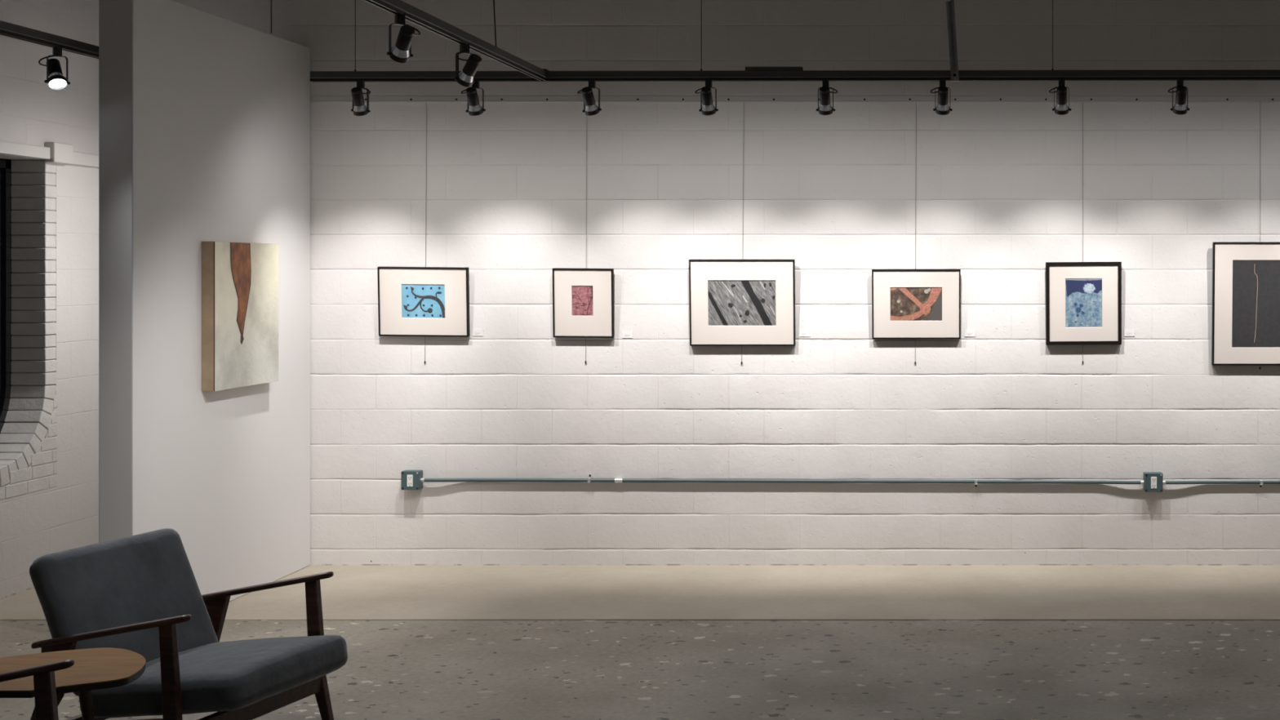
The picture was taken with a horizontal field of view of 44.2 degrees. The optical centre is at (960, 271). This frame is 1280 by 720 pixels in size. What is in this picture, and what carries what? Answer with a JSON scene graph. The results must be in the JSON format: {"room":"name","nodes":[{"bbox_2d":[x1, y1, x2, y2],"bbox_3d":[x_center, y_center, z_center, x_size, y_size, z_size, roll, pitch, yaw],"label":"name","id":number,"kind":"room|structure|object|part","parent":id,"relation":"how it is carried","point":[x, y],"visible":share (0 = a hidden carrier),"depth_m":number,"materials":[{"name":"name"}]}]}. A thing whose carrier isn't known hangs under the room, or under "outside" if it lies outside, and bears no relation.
{"room":"art gallery","nodes":[
{"label":"art gallery","id":0,"kind":"room"},
{"bbox_2d":[0,0,98,599],"bbox_3d":[-4.980,-0.450,4.645,0.001,4.300,8.290,0,0,0],"label":"wall","id":1,"kind":"structure","parent":0,"point":[34,525],"depth_m":8.45,"materials":[{"name":"white paint"}]},
{"bbox_2d":[0,154,56,487],"bbox_3d":[-5.098,0.253,7.330,0.243,1.734,2.060,0,0,0],"label":"window","id":2,"kind":"structure","parent":1,"relation":"in","point":[28,188],"depth_m":8.26,"materials":[{"name":"brick"}]},
{"bbox_3d":[-5.196,0.189,7.330,0.008,1.602,1.800,0,0,0],"label":"pane","id":3,"kind":"part","parent":2,"relation":"part of","materials":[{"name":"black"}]},
{"bbox_3d":[-5.190,0.207,7.330,0.050,1.638,1.872,0,0,0],"label":"frame","id":4,"kind":"part","parent":2,"relation":"part of","materials":[{"name":"black metal"}]},
{"bbox_2d":[0,395,57,499],"bbox_3d":[-4.988,0.932,8.045,0.024,0.499,0.642,0,0,0],"label":"trim","id":5,"kind":"structure","parent":1,"relation":"attached to","point":[45,457],"depth_m":8.22,"materials":[{"name":"brick"}]},
{"bbox_2d":[0,140,98,168],"bbox_3d":[-4.963,-0.639,4.895,0.035,0.075,7.790,0,0,0],"label":"trim","id":6,"kind":"structure","parent":1,"relation":"attached to","point":[6,148],"depth_m":8.14,"materials":[{"name":"white paint"}]},
{"bbox_2d":[44,142,72,164],"bbox_3d":[-4.952,-0.653,8.340,0.055,0.110,0.176,0,0,0],"label":"trim","id":7,"kind":"structure","parent":1,"relation":"attached to","point":[60,153],"depth_m":8.31,"materials":[{"name":"white paint"}]},
{"bbox_2d":[0,20,98,58],"bbox_3d":[-4.007,-1.020,4.378,0.043,0.052,7.000,0,0,0],"label":"track","id":8,"kind":"object","parent":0,"point":[7,29],"visible":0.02,"depth_m":6.64,"materials":[{"name":"grey metal"}]},
{"bbox_2d":[38,46,70,89],"bbox_3d":[-4.028,-0.906,6.749,0.126,0.193,0.105,0,0,19],"label":"track spotlight","id":9,"kind":"object","parent":8,"relation":"attached to","point":[56,81],"visible":1,"depth_m":6.73,"materials":[{"name":"black metal"}]},
{"bbox_3d":[-4.059,-0.941,6.735,0.081,0.047,0.059,0,0,30],"label":"power cord","id":10,"kind":"part","parent":9,"relation":"part of","materials":[{"name":"black rubber"}]},
{"bbox_3d":[-4.006,-0.841,6.734,0.069,0.043,0.054,0,0,-44],"label":"bulb","id":11,"kind":"part","parent":9,"relation":"part of","materials":[{"name":"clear glass"}]},
{"bbox_2d":[363,0,549,80],"bbox_3d":[-2.169,-1.022,4.662,0.054,0.058,6.570,0,0,0],"label":"track","id":12,"kind":"object","parent":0,"point":[414,15],"visible":1,"depth_m":6.50,"materials":[{"name":"grey metal"}]},
{"bbox_2d":[386,13,420,62],"bbox_3d":[-2.138,-0.904,5.853,0.136,0.195,0.104,0,0,34],"label":"track spotlight","id":13,"kind":"object","parent":12,"relation":"attached to","point":[401,52],"visible":1,"depth_m":5.83,"materials":[{"name":"black metal"}]},
{"bbox_3d":[-2.110,-0.936,5.853,0.067,0.055,0.086,0,0,-40],"label":"power cord","id":14,"kind":"part","parent":13,"relation":"part of","materials":[{"name":"black rubber"}]},
{"bbox_2d":[453,43,481,87],"bbox_3d":[-2.150,-0.904,6.609,0.104,0.194,0.134,0,0,-37],"label":"track spotlight","id":15,"kind":"object","parent":12,"relation":"attached to","point":[465,77],"visible":1,"depth_m":6.60,"materials":[{"name":"black metal"}]},
{"bbox_3d":[-2.148,-0.937,6.581,0.083,0.052,0.067,0,0,36],"label":"power cord","id":16,"kind":"part","parent":15,"relation":"part of","materials":[{"name":"black rubber"}]},
{"bbox_2d":[309,69,1279,82],"bbox_3d":[0.611,-1.023,7.900,7.977,0.053,0.043,0,0,0],"label":"track","id":17,"kind":"object","parent":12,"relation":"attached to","point":[1231,74],"visible":1,"depth_m":7.88,"materials":[{"name":"grey metal"}]},
{"bbox_2d":[351,81,370,115],"bbox_3d":[-3.113,-0.904,7.880,0.095,0.190,0.120,0,0,-25],"label":"track spotlight","id":18,"kind":"object","parent":17,"relation":"hanging from","point":[359,108],"visible":1,"depth_m":7.87,"materials":[{"name":"black metal"}]},
{"bbox_3d":[-3.085,-0.940,7.868,0.055,0.043,0.074,0,0,-19],"label":"power cord","id":19,"kind":"part","parent":18,"relation":"part of","materials":[{"name":"black rubber"}]},
{"bbox_2d":[460,80,485,115],"bbox_3d":[-2.529,-0.905,7.880,0.095,0.190,0.120,0,0,26],"label":"track spotlight","id":20,"kind":"object","parent":17,"relation":"hanging from","point":[474,108],"visible":0.98,"depth_m":7.86,"materials":[{"name":"black metal"}]},
{"bbox_2d":[577,80,601,115],"bbox_3d":[-1.927,-0.906,7.881,0.094,0.190,0.121,0,0,32],"label":"track spotlight","id":21,"kind":"object","parent":17,"relation":"hanging from","point":[590,108],"visible":1,"depth_m":7.87,"materials":[{"name":"black metal"}]},
{"bbox_2d":[694,80,718,115],"bbox_3d":[-1.316,-0.907,7.880,0.099,0.190,0.119,0,0,30],"label":"track spotlight","id":22,"kind":"object","parent":17,"relation":"hanging from","point":[708,108],"visible":1,"depth_m":7.87,"materials":[{"name":"black metal"}]},
{"bbox_2d":[745,66,803,70],"bbox_3d":[-0.967,-1.058,7.900,0.302,0.020,0.028,0,0,0],"label":"box","id":23,"kind":"object","parent":17,"relation":"on","point":[746,68],"visible":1,"depth_m":7.89,"materials":[{"name":"grey metal"}]},
{"bbox_3d":[0.611,-1.005,7.900,7.977,0.014,0.034,0,0,0],"label":"conductor rail","id":24,"kind":"part","parent":17,"relation":"part of","materials":[{"name":"black"}]},
{"bbox_2d":[816,80,837,115],"bbox_3d":[-0.694,-0.908,7.880,0.101,0.190,0.118,0,0,-27],"label":"track spotlight","id":25,"kind":"object","parent":17,"relation":"hanging from","point":[825,108],"visible":1,"depth_m":7.86,"materials":[{"name":"black metal"}]},
{"bbox_3d":[-0.663,-0.945,7.869,0.058,0.042,0.072,0,0,-17],"label":"power cord","id":26,"kind":"part","parent":25,"relation":"part of","materials":[{"name":"black rubber"}]},
{"bbox_2d":[929,80,951,115],"bbox_3d":[-0.091,-0.909,7.880,0.106,0.190,0.112,0,0,36],"label":"track spotlight","id":27,"kind":"object","parent":17,"relation":"hanging from","point":[942,108],"visible":1,"depth_m":7.86,"materials":[{"name":"black metal"}]},
{"bbox_3d":[-0.125,-0.946,7.867,0.058,0.042,0.072,0,0,14],"label":"power cord","id":28,"kind":"part","parent":27,"relation":"part of","materials":[{"name":"black rubber"}]},
{"bbox_2d":[1048,80,1071,115],"bbox_3d":[0.523,-0.910,7.881,0.101,0.190,0.118,0,0,31],"label":"track spotlight","id":29,"kind":"object","parent":17,"relation":"hanging from","point":[1061,108],"visible":1,"depth_m":7.86,"materials":[{"name":"black metal"}]},
{"bbox_3d":[0.491,-0.947,7.872,0.059,0.042,0.072,0,0,22],"label":"power cord","id":30,"kind":"part","parent":29,"relation":"part of","materials":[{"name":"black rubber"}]},
{"bbox_2d":[1168,80,1189,114],"bbox_3d":[1.140,-0.911,7.880,0.101,0.190,0.118,0,0,28],"label":"track spotlight","id":31,"kind":"object","parent":17,"relation":"hanging from","point":[1180,107],"visible":1,"depth_m":7.86,"materials":[{"name":"black metal"}]},
{"bbox_3d":[1.109,-0.948,7.870,0.058,0.042,0.072,0,0,19],"label":"power cord","id":32,"kind":"part","parent":31,"relation":"part of","materials":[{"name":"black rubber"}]},
{"bbox_2d":[0,564,1279,719],"bbox_3d":[-0.190,1.705,4.655,9.580,0.014,8.310,0,0,0],"label":"floor","id":33,"kind":"structure","parent":0,"point":[424,642],"depth_m":7.06,"materials":[{"name":"concrete"}]},
{"bbox_2d":[0,659,74,719],"bbox_3d":[-2.815,1.327,3.957,0.826,0.747,0.770,0,0,1],"label":"armchair","id":34,"kind":"object","parent":33,"relation":"on","point":[44,679],"visible":1,"depth_m":4.30,"materials":[{"name":"brown wood"}]},
{"bbox_3d":[-2.823,1.173,4.317,0.607,0.142,0.050,0,0,1],"label":"armrest","id":35,"kind":"part","parent":34,"relation":"part of","materials":[{"name":"brown wood"}]},
{"bbox_3d":[-2.570,1.415,4.313,0.116,0.569,0.028,0,0,1],"label":"leg","id":36,"kind":"part","parent":34,"relation":"part of","materials":[{"name":"brown wood"}]},
{"bbox_2d":[0,647,146,719],"bbox_3d":[-3.040,1.451,4.599,1.150,0.501,0.495,0,0,0],"label":"side table","id":37,"kind":"object","parent":33,"relation":"on","point":[93,668],"visible":0.91,"depth_m":4.61,"materials":[{"name":"brown wood"}]},
{"bbox_3d":[-2.700,1.460,4.708,0.037,0.482,0.096,0,0,20],"label":"leg","id":38,"kind":"part","parent":37,"relation":"part of","materials":[{"name":"brown wood"}]},
{"bbox_2d":[29,528,347,719],"bbox_3d":[-2.673,1.327,5.295,0.826,0.747,0.770,0,0,14],"label":"armchair","id":39,"kind":"object","parent":33,"relation":"on","point":[140,593],"visible":0.88,"depth_m":5.21,"materials":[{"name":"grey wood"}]},
{"bbox_3d":[-3.033,1.454,5.012,0.259,0.491,0.028,0,0,14],"label":"leg","id":40,"kind":"part","parent":39,"relation":"part of","materials":[{"name":"brown wood"}]},
{"bbox_3d":[-2.947,1.530,5.362,0.030,0.040,0.692,0,0,14],"label":"rail","id":41,"kind":"part","parent":39,"relation":"part of","materials":[{"name":"brown wood"}]},
{"bbox_3d":[-2.771,1.173,4.949,0.607,0.142,0.050,0,0,14],"label":"armrest","id":42,"kind":"part","parent":39,"relation":"part of","materials":[{"name":"brown wood"}]},
{"bbox_3d":[-2.939,1.188,5.362,0.265,0.470,0.635,0,0,14],"label":"backrest","id":43,"kind":"part","parent":39,"relation":"part of","materials":[{"name":"grey fabric"}]},
{"bbox_3d":[-2.776,1.495,4.975,0.515,0.099,0.020,0,0,14],"label":"rail","id":44,"kind":"part","parent":39,"relation":"part of","materials":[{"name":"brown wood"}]},
{"bbox_3d":[-2.525,1.415,4.889,0.116,0.569,0.028,0,0,14],"label":"leg","id":45,"kind":"part","parent":39,"relation":"part of","materials":[{"name":"brown wood"}]},
{"bbox_3d":[-2.575,1.399,5.272,0.626,0.195,0.610,0,0,14],"label":"seat","id":46,"kind":"part","parent":39,"relation":"part of","materials":[{"name":"grey fabric"}]},
{"bbox_3d":[-2.864,1.454,5.712,0.259,0.491,0.028,0,0,14],"label":"leg","id":47,"kind":"part","parent":39,"relation":"part of","materials":[{"name":"brown wood"}]},
{"bbox_3d":[-2.441,1.508,5.239,0.030,0.065,0.692,0,0,14],"label":"rail","id":48,"kind":"part","parent":39,"relation":"part of","materials":[{"name":"brown wood"}]},
{"bbox_3d":[-2.602,1.173,5.649,0.607,0.142,0.050,0,0,14],"label":"armrest","id":49,"kind":"part","parent":39,"relation":"part of","materials":[{"name":"brown wood"}]},
{"bbox_3d":[-2.355,1.415,5.589,0.116,0.569,0.028,0,0,14],"label":"leg","id":50,"kind":"part","parent":39,"relation":"part of","materials":[{"name":"brown wood"}]},
{"bbox_2d":[98,0,310,601],"bbox_3d":[-3.837,0.201,7.840,0.155,2.995,1.887,0,0,0],"label":"partition panel","id":51,"kind":"object","parent":33,"relation":"on","point":[204,117],"visible":0.69,"depth_m":7.42,"materials":[{"name":"white paint"}]},
{"bbox_2d":[201,241,278,391],"bbox_3d":[-3.725,0.220,7.871,0.068,0.744,0.702,0,0,0],"label":"canvas painting","id":52,"kind":"object","parent":51,"relation":"attached to","point":[240,280],"visible":1,"depth_m":7.77,"materials":[{"name":"brown"}]},
{"bbox_2d":[171,0,1279,564],"bbox_3d":[-0.190,-0.450,8.793,9.580,4.300,0.007,0,0,0],"label":"wall","id":53,"kind":"structure","parent":0,"point":[992,193],"depth_m":8.79,"materials":[{"name":"white brick"}]},
{"bbox_2d":[400,470,422,489],"bbox_3d":[-3.162,1.200,8.754,0.104,0.107,0.069,0,0,0],"label":"outlet box","id":54,"kind":"object","parent":53,"relation":"attached to","point":[410,479],"visible":1,"depth_m":8.72,"materials":[{"name":"teal paint"}]},
{"bbox_2d":[407,475,413,486],"bbox_3d":[-3.162,1.200,8.721,0.033,0.068,0.003,0,0,0],"label":"receptacle","id":55,"kind":"object","parent":54,"relation":"attached to","point":[410,477],"depth_m":8.72,"materials":[{"name":"white plastic"}]},
{"bbox_2d":[377,266,470,337],"bbox_3d":[-3.093,0.172,8.754,0.521,0.406,0.059,0,0,0],"label":"framed picture","id":56,"kind":"object","parent":53,"relation":"attached to","point":[413,301],"visible":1,"depth_m":8.75,"materials":[{"name":"black"}]},
{"bbox_2d":[401,284,444,318],"bbox_3d":[-3.092,0.168,8.748,0.259,0.201,0.002,1,4,0],"label":"print","id":57,"kind":"object","parent":56,"relation":"attached to","point":[417,300],"depth_m":8.75},
{"bbox_2d":[472,328,483,336],"bbox_3d":[-2.792,0.351,8.787,0.060,0.038,0.002,0,0,0],"label":"label card","id":58,"kind":"object","parent":53,"relation":"attached to","point":[476,332],"visible":1,"depth_m":8.79,"materials":[{"name":"white paper"}]},
{"bbox_2d":[552,267,614,337],"bbox_3d":[-2.173,0.178,8.754,0.350,0.403,0.059,0,0,0],"label":"framed picture","id":59,"kind":"object","parent":53,"relation":"attached to","point":[583,299],"visible":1,"depth_m":8.75,"materials":[{"name":"black"}]},
{"bbox_2d":[571,285,593,315],"bbox_3d":[-2.176,0.166,8.748,0.129,0.180,0.001,0,4,0],"label":"print","id":60,"kind":"object","parent":59,"relation":"attached to","point":[582,295],"depth_m":8.75},
{"bbox_2d":[622,331,632,337],"bbox_3d":[-1.927,0.363,8.787,0.060,0.038,0.002,0,0,0],"label":"label card","id":61,"kind":"object","parent":53,"relation":"attached to","point":[624,334],"visible":1,"depth_m":8.79,"materials":[{"name":"white paper"}]},
{"bbox_2d":[688,259,795,346],"bbox_3d":[-1.255,0.176,8.750,0.606,0.499,0.066,0,0,0],"label":"framed picture","id":62,"kind":"object","parent":53,"relation":"attached to","point":[732,302],"visible":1,"depth_m":8.74,"materials":[{"name":"black"}]},
{"bbox_2d":[707,280,775,325],"bbox_3d":[-1.256,0.179,8.745,0.397,0.269,0.002,0,4,0],"label":"print","id":63,"kind":"object","parent":62,"relation":"attached to","point":[731,303],"depth_m":8.75},
{"bbox_2d":[420,474,1144,487],"bbox_3d":[-1.024,1.209,8.768,4.173,0.079,0.043,0,0,0],"label":"conduit pipe","id":64,"kind":"object","parent":53,"relation":"attached to","point":[589,479],"visible":1,"depth_m":8.76,"materials":[{"name":"metal"}]},
{"bbox_2d":[310,96,1279,102],"bbox_3d":[0.372,-0.998,8.780,8.255,0.034,0.020,0,0,0],"label":"rail","id":65,"kind":"object","parent":53,"relation":"attached to","point":[313,99],"visible":0.88,"depth_m":8.78,"materials":[{"name":"grey metal"}]},
{"bbox_2d":[424,102,426,363],"bbox_3d":[-3.095,-0.231,8.781,0.016,1.521,0.018,0,0,0],"label":"hanging cable","id":66,"kind":"object","parent":65,"relation":"hanging from","point":[426,103],"visible":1,"depth_m":8.79,"materials":[{"name":"grey plastic"}]},
{"bbox_2d":[584,142,586,363],"bbox_3d":[-2.166,-0.231,8.781,0.013,1.521,0.018,0,0,0],"label":"hanging cable","id":67,"kind":"object","parent":65,"relation":"hanging from","point":[586,142],"visible":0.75,"depth_m":8.79,"materials":[{"name":"grey plastic"}]},
{"bbox_2d":[741,102,744,364],"bbox_3d":[-1.259,-0.229,8.781,0.020,1.525,0.018,0,0,0],"label":"hanging cable","id":68,"kind":"object","parent":65,"relation":"hanging from","point":[744,103],"visible":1,"depth_m":8.79,"materials":[{"name":"grey plastic"}]},
{"bbox_2d":[914,100,916,364],"bbox_3d":[-0.258,-0.229,8.781,0.011,1.525,0.018,0,0,0],"label":"hanging cable","id":69,"kind":"object","parent":65,"relation":"hanging from","point":[916,100],"visible":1,"depth_m":8.79,"materials":[{"name":"grey plastic"}]},
{"bbox_2d":[1080,102,1084,363],"bbox_3d":[0.709,-0.231,8.781,0.015,1.521,0.018,0,0,0],"label":"hanging cable","id":70,"kind":"object","parent":65,"relation":"hanging from","point":[1082,362],"visible":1,"depth_m":8.79,"materials":[{"name":"grey plastic"}]},
{"bbox_2d":[1259,100,1261,369],"bbox_3d":[1.737,-0.214,8.781,0.010,1.556,0.018,0,0,0],"label":"hanging cable","id":71,"kind":"object","parent":65,"relation":"hanging from","point":[1260,100],"visible":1,"depth_m":8.79,"materials":[{"name":"grey plastic"}]},
{"bbox_2d":[799,329,809,336],"bbox_3d":[-0.900,0.355,8.787,0.060,0.038,0.002,0,0,0],"label":"label card","id":72,"kind":"object","parent":53,"relation":"attached to","point":[802,332],"visible":1,"depth_m":8.79,"materials":[{"name":"white paper"}]},
{"bbox_2d":[871,269,960,338],"bbox_3d":[-0.252,0.185,8.754,0.510,0.404,0.059,0,0,0],"label":"framed picture","id":73,"kind":"object","parent":53,"relation":"attached to","point":[907,304],"visible":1,"depth_m":8.75,"materials":[{"name":"black"}]},
{"bbox_2d":[890,287,942,320],"bbox_3d":[-0.252,0.185,8.749,0.306,0.200,0.001,0,4,0],"label":"print","id":74,"kind":"object","parent":73,"relation":"attached to","point":[907,304],"depth_m":8.75},
{"bbox_2d":[964,329,975,336],"bbox_3d":[0.058,0.355,8.787,0.060,0.038,0.002,0,0,0],"label":"label card","id":75,"kind":"object","parent":53,"relation":"attached to","point":[967,332],"visible":1,"depth_m":8.79,"materials":[{"name":"white paper"}]},
{"bbox_2d":[1045,262,1121,345],"bbox_3d":[0.713,0.181,8.754,0.438,0.480,0.059,0,0,0],"label":"framed picture","id":76,"kind":"object","parent":53,"relation":"attached to","point":[1083,300],"visible":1,"depth_m":8.74,"materials":[{"name":"black"}]},
{"bbox_2d":[1065,278,1102,327],"bbox_3d":[0.714,0.179,8.747,0.218,0.288,0.002,0,3,0],"label":"print","id":77,"kind":"object","parent":76,"relation":"attached to","point":[1083,296],"depth_m":8.75},
{"bbox_2d":[1124,329,1134,336],"bbox_3d":[0.981,0.353,8.787,0.060,0.038,0.002,0,0,0],"label":"label card","id":78,"kind":"object","parent":53,"relation":"attached to","point":[1126,332],"visible":1,"depth_m":8.79,"materials":[{"name":"white paper"}]},
{"bbox_2d":[1143,471,1163,492],"bbox_3d":[1.114,1.211,8.754,0.105,0.107,0.069,0,0,0],"label":"outlet box","id":79,"kind":"object","parent":53,"relation":"attached to","point":[1153,481],"visible":1,"depth_m":8.72,"materials":[{"name":"teal paint"}]},
{"bbox_2d":[1151,476,1156,488],"bbox_3d":[1.114,1.211,8.721,0.033,0.068,0.003,0,0,0],"label":"receptacle","id":80,"kind":"object","parent":79,"relation":"attached to","point":[1153,479],"depth_m":8.72,"materials":[{"name":"grey plastic"}]},
{"bbox_2d":[1163,480,1279,488],"bbox_3d":[2.833,1.227,8.768,3.334,0.049,0.043,0,0,0],"label":"conduit pipe","id":81,"kind":"object","parent":53,"relation":"attached to","point":[1260,482],"visible":1,"depth_m":8.76,"materials":[{"name":"metal"}]},
{"bbox_2d":[1211,242,1279,364],"bbox_3d":[1.730,0.183,8.749,0.547,0.711,0.069,0,0,0],"label":"framed picture","id":82,"kind":"object","parent":53,"relation":"attached to","point":[1246,276],"visible":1,"depth_m":8.74,"materials":[{"name":"black"}]},
{"bbox_2d":[1231,260,1279,346],"bbox_3d":[1.728,0.184,8.743,0.327,0.511,0.004,0,3,0],"label":"print","id":83,"kind":"object","parent":82,"relation":"attached to","point":[1255,322],"depth_m":8.74},
{"bbox_3d":[-0.190,-2.650,4.645,9.580,0.100,8.290,0,0,0],"label":"ceiling","id":84,"kind":"structure","parent":0,"visible":0},
{"bbox_2d":[271,0,271,33],"bbox_3d":[-3.738,-1.948,8.235,0.007,1.305,0.007,0,0,0],"label":"cable","id":85,"kind":"object","parent":84,"relation":"hanging from","point":[271,0],"visible":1,"depth_m":8.23,"materials":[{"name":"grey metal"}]},
{"bbox_2d":[354,0,356,71],"bbox_3d":[-3.148,-1.821,7.900,0.012,1.557,0.011,0,0,0],"label":"wire","id":86,"kind":"object","parent":84,"relation":"hanging from","point":[355,0],"visible":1,"depth_m":7.90,"materials":[{"name":"grey metal"}]},
{"bbox_2d":[493,0,497,46],"bbox_3d":[-2.200,-1.822,7.083,0.079,1.556,0.011,0,0,0],"label":"wire","id":87,"kind":"object","parent":84,"relation":"hanging from","point":[493,0],"visible":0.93,"depth_m":7.08,"materials":[{"name":"grey metal"}]},
{"bbox_2d":[700,0,702,71],"bbox_3d":[-1.347,-1.823,7.900,0.012,1.554,0.011,0,0,0],"label":"wire","id":88,"kind":"object","parent":84,"relation":"hanging from","point":[701,0],"visible":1,"depth_m":7.90,"materials":[{"name":"grey metal"}]},
{"bbox_2d":[946,0,959,81],"bbox_3d":[-0.076,-1.795,7.859,0.142,1.613,0.034,0,0,0],"label":"strut","id":89,"kind":"object","parent":84,"relation":"hanging from","point":[949,3],"visible":1,"depth_m":7.86,"materials":[{"name":"metal"}]},
{"bbox_2d":[1051,0,1053,70],"bbox_3d":[0.482,-1.824,7.900,0.012,1.551,0.011,0,0,0],"label":"wire","id":90,"kind":"object","parent":84,"relation":"hanging from","point":[1052,68],"visible":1,"depth_m":7.90,"materials":[{"name":"grey metal"}]}
]}

